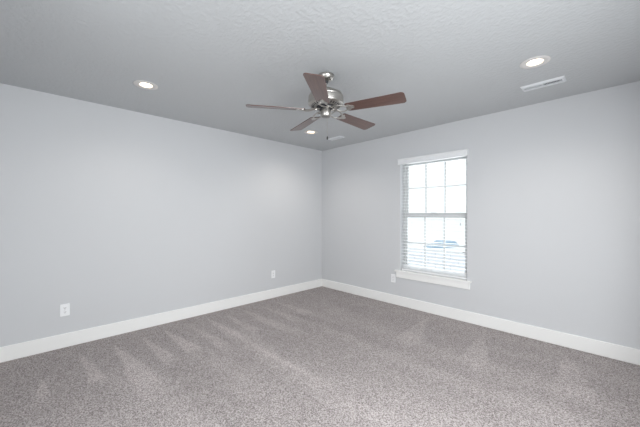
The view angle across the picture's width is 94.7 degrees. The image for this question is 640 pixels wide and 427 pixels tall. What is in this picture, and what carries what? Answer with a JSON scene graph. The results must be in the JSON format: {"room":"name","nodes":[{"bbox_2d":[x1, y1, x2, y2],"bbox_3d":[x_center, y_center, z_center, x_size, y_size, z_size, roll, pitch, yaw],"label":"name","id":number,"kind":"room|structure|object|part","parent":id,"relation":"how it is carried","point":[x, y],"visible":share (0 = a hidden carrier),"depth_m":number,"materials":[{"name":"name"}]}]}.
{"room":"empty bedroom","nodes":[
{"label":"empty bedroom","id":0,"kind":"room"},
{"bbox_2d":[0,83,321,346],"bbox_3d":[-1.462,0.072,3.977,4.340,2.440,0.160,0,0,-44],"label":"wall","id":1,"kind":"structure","parent":0,"point":[113,214],"depth_m":3.27,"materials":[{"name":"white paint"}]},
{"bbox_2d":[60,303,69,316],"bbox_3d":[-2.483,0.930,2.868,0.072,0.117,0.008,0,0,-44],"label":"power outlet","id":2,"kind":"object","parent":1,"relation":"attached to","point":[64,308],"visible":1,"depth_m":2.87,"materials":[{"name":"white plastic"}]},
{"bbox_2d":[0,279,321,362],"bbox_3d":[-1.401,1.225,3.914,4.020,0.134,0.015,0,0,-44],"label":"baseboard","id":3,"kind":"structure","parent":1,"relation":"attached to","point":[24,349],"depth_m":3.26,"materials":[{"name":"white paint"}]},
{"bbox_2d":[271,270,274,277],"bbox_3d":[-0.726,0.929,4.575,0.072,0.117,0.008,0,0,-44],"label":"power outlet","id":4,"kind":"object","parent":1,"relation":"attached to","point":[273,271],"visible":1,"depth_m":4.57,"materials":[{"name":"white plastic"}]},
{"bbox_2d":[0,0,639,150],"bbox_3d":[0.039,-1.208,2.431,4.340,0.120,4.470,0,0,-44],"label":"ceiling","id":5,"kind":"structure","parent":0,"point":[451,60],"depth_m":2.13,"materials":[{"name":"grey paint"}]},
{"bbox_2d":[133,80,157,89],"bbox_3d":[-1.543,-1.161,2.612,0.191,0.038,0.191,0,0,-44],"label":"recessed light","id":6,"kind":"object","parent":5,"relation":"in","point":[147,85],"visible":0.94,"depth_m":2.63,"materials":[{"name":"white plastic"}]},
{"bbox_2d":[304,130,317,133],"bbox_3d":[-0.129,-1.161,4.104,0.191,0.038,0.191,0,0,-44],"label":"recessed light","id":7,"kind":"object","parent":5,"relation":"in","point":[307,131],"visible":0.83,"depth_m":4.12,"materials":[{"name":"white"}]},
{"bbox_2d":[246,72,406,139],"bbox_3d":[0.076,-0.882,2.468,1.200,0.531,1.248,0,0,-44],"label":"ceiling fan","id":8,"kind":"object","parent":5,"relation":"hanging from","point":[325,99],"visible":1,"depth_m":2.33,"materials":[{"name":"brown wood"}]},
{"bbox_3d":[-0.355,-0.857,2.365,0.464,0.006,0.138,0,12,-10],"label":"blade","id":9,"kind":"part","parent":8,"relation":"part of","materials":[{"name":"brown wood"}]},
{"bbox_3d":[-0.142,-0.857,2.797,0.138,0.006,0.464,-14,6,-27],"label":"blade","id":10,"kind":"part","parent":8,"relation":"part of","materials":[{"name":"brown wood"}]},
{"bbox_3d":[-0.010,-0.857,2.029,0.138,0.006,0.464,12,2,8],"label":"blade","id":11,"kind":"part","parent":8,"relation":"part of","materials":[{"name":"brown wood"}]},
{"bbox_3d":[0.335,-0.857,2.729,0.138,0.006,0.464,-17,-11,43],"label":"blade","id":12,"kind":"part","parent":8,"relation":"part of","materials":[{"name":"brown wood"}]},
{"bbox_3d":[0.417,-0.857,2.254,0.464,0.006,0.138,0,-12,26],"label":"blade","id":13,"kind":"part","parent":8,"relation":"part of","materials":[{"name":"brown wood"}]},
{"bbox_2d":[328,136,343,140],"bbox_3d":[0.238,-1.138,4.415,0.114,0.020,0.264,0,0,-44],"label":"ceiling vent","id":14,"kind":"object","parent":5,"relation":"in","point":[336,137],"visible":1,"depth_m":4.40,"materials":[{"name":"white metal"}]},
{"bbox_2d":[520,55,550,68],"bbox_3d":[1.619,-1.161,2.220,0.191,0.038,0.191,0,0,-44],"label":"recessed light","id":15,"kind":"object","parent":5,"relation":"in","point":[537,61],"visible":0.93,"depth_m":2.23,"materials":[{"name":"white plastic"}]},
{"bbox_2d":[520,75,566,91],"bbox_3d":[1.958,-1.138,2.590,0.134,0.020,0.310,0,0,-44],"label":"ceiling vent","id":16,"kind":"object","parent":5,"relation":"in","point":[561,79],"visible":1,"depth_m":2.57,"materials":[{"name":"white metal"}]},
{"bbox_2d":[0,286,639,426],"bbox_3d":[0.039,1.292,2.431,4.020,0.001,4.150,0,0,-44],"label":"floor","id":17,"kind":"structure","parent":0,"point":[321,356],"depth_m":2.35,"materials":[{"name":"grey carpet"}]},
{"bbox_2d":[322,81,639,348],"bbox_3d":[1.539,0.072,3.886,0.160,2.440,4.150,0,0,-44],"label":"wall","id":18,"kind":"structure","parent":0,"point":[553,186],"depth_m":3.11,"materials":[{"name":"white paint"}]},
{"bbox_2d":[391,274,395,282],"bbox_3d":[1.058,0.923,4.261,0.008,0.117,0.072,0,0,-44],"label":"power outlet","id":19,"kind":"object","parent":18,"relation":"attached to","point":[393,276],"visible":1,"depth_m":4.25,"materials":[{"name":"white plastic"}]},
{"bbox_2d":[394,156,471,289],"bbox_3d":[1.489,0.069,3.911,0.187,1.653,1.029,0,0,-44],"label":"window","id":20,"kind":"structure","parent":18,"relation":"in","point":[424,277],"depth_m":3.94,"materials":[{"name":"white plastic"}]},
{"bbox_3d":[1.539,0.019,3.944,0.070,1.555,0.898,0,0,-44],"label":"frame","id":21,"kind":"part","parent":20,"relation":"part of","materials":[{"name":"grey plastic"}]},
{"bbox_2d":[398,149,467,278],"bbox_3d":[1.462,0.002,3.876,0.108,1.569,0.934,0,0,-44],"label":"window blind","id":22,"kind":"object","parent":20,"relation":"attached to","point":[464,152],"visible":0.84,"depth_m":3.85,"materials":[{"name":"white plastic"}]},
{"bbox_3d":[1.285,0.027,4.135,0.002,1.490,0.002,0,0,-44],"label":"ladder cord","id":23,"kind":"part","parent":22,"relation":"part of","materials":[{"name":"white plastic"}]},
{"bbox_3d":[1.466,0.027,3.873,0.002,1.490,0.002,0,0,-44],"label":"ladder cord","id":24,"kind":"part","parent":22,"relation":"part of","materials":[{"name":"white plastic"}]},
{"bbox_3d":[1.485,0.775,3.892,0.052,0.022,0.880,0,0,-44],"label":"rail","id":25,"kind":"part","parent":22,"relation":"part of","materials":[{"name":"white plastic"}]},
{"bbox_3d":[1.715,-0.302,3.598,0.002,0.832,0.002,0,0,-44],"label":"lift cord","id":26,"kind":"part","parent":22,"relation":"part of","materials":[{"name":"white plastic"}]},
{"bbox_3d":[1.464,0.803,3.887,0.118,0.022,1.029,0,0,-44],"label":"sill","id":27,"kind":"part","parent":20,"relation":"part of","materials":[{"name":"white paint"}]},
{"bbox_3d":[1.532,0.378,3.938,0.026,0.798,0.846,0,0,-44],"label":"sash","id":28,"kind":"part","parent":20,"relation":"part of","materials":[{"name":"glass"}]},
{"bbox_3d":[1.552,-0.354,3.957,0.022,0.768,0.846,0,0,-44],"label":"sash","id":29,"kind":"part","parent":20,"relation":"part of","materials":[{"name":"grey plastic"}]},
{"bbox_2d":[322,279,639,364],"bbox_3d":[1.481,1.225,3.820,0.015,0.134,4.135,0,0,-44],"label":"baseboard","id":30,"kind":"structure","parent":18,"relation":"attached to","point":[610,350],"depth_m":3.22,"materials":[{"name":"white paint"}]},
{"label":"outside","id":31,"kind":"structure","parent":0,"visible":0},
{"bbox_2d":[408,218,464,247],"bbox_3d":[79.707,3.592,110.532,259.100,0.200,280.000,0,0,-44],"label":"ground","id":32,"kind":"structure","parent":31,"point":[415,221],"depth_m":64.30,"materials":[{"name":"white snow"}]},
{"bbox_2d":[408,248,464,271],"bbox_3d":[1.597,2.482,15.197,0.260,2.020,18.000,0,0,-44],"label":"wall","id":33,"kind":"structure","parent":32,"relation":"on","point":[418,252],"depth_m":11.78,"materials":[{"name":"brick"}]},
{"bbox_2d":[416,240,464,252],"bbox_3d":[9.391,2.760,23.002,4.532,1.465,1.840,0,0,0],"label":"car","id":34,"kind":"object","parent":32,"relation":"on","point":[439,241],"visible":0.12,"depth_m":22.27,"materials":[{"name":"white paint"}]}
]}

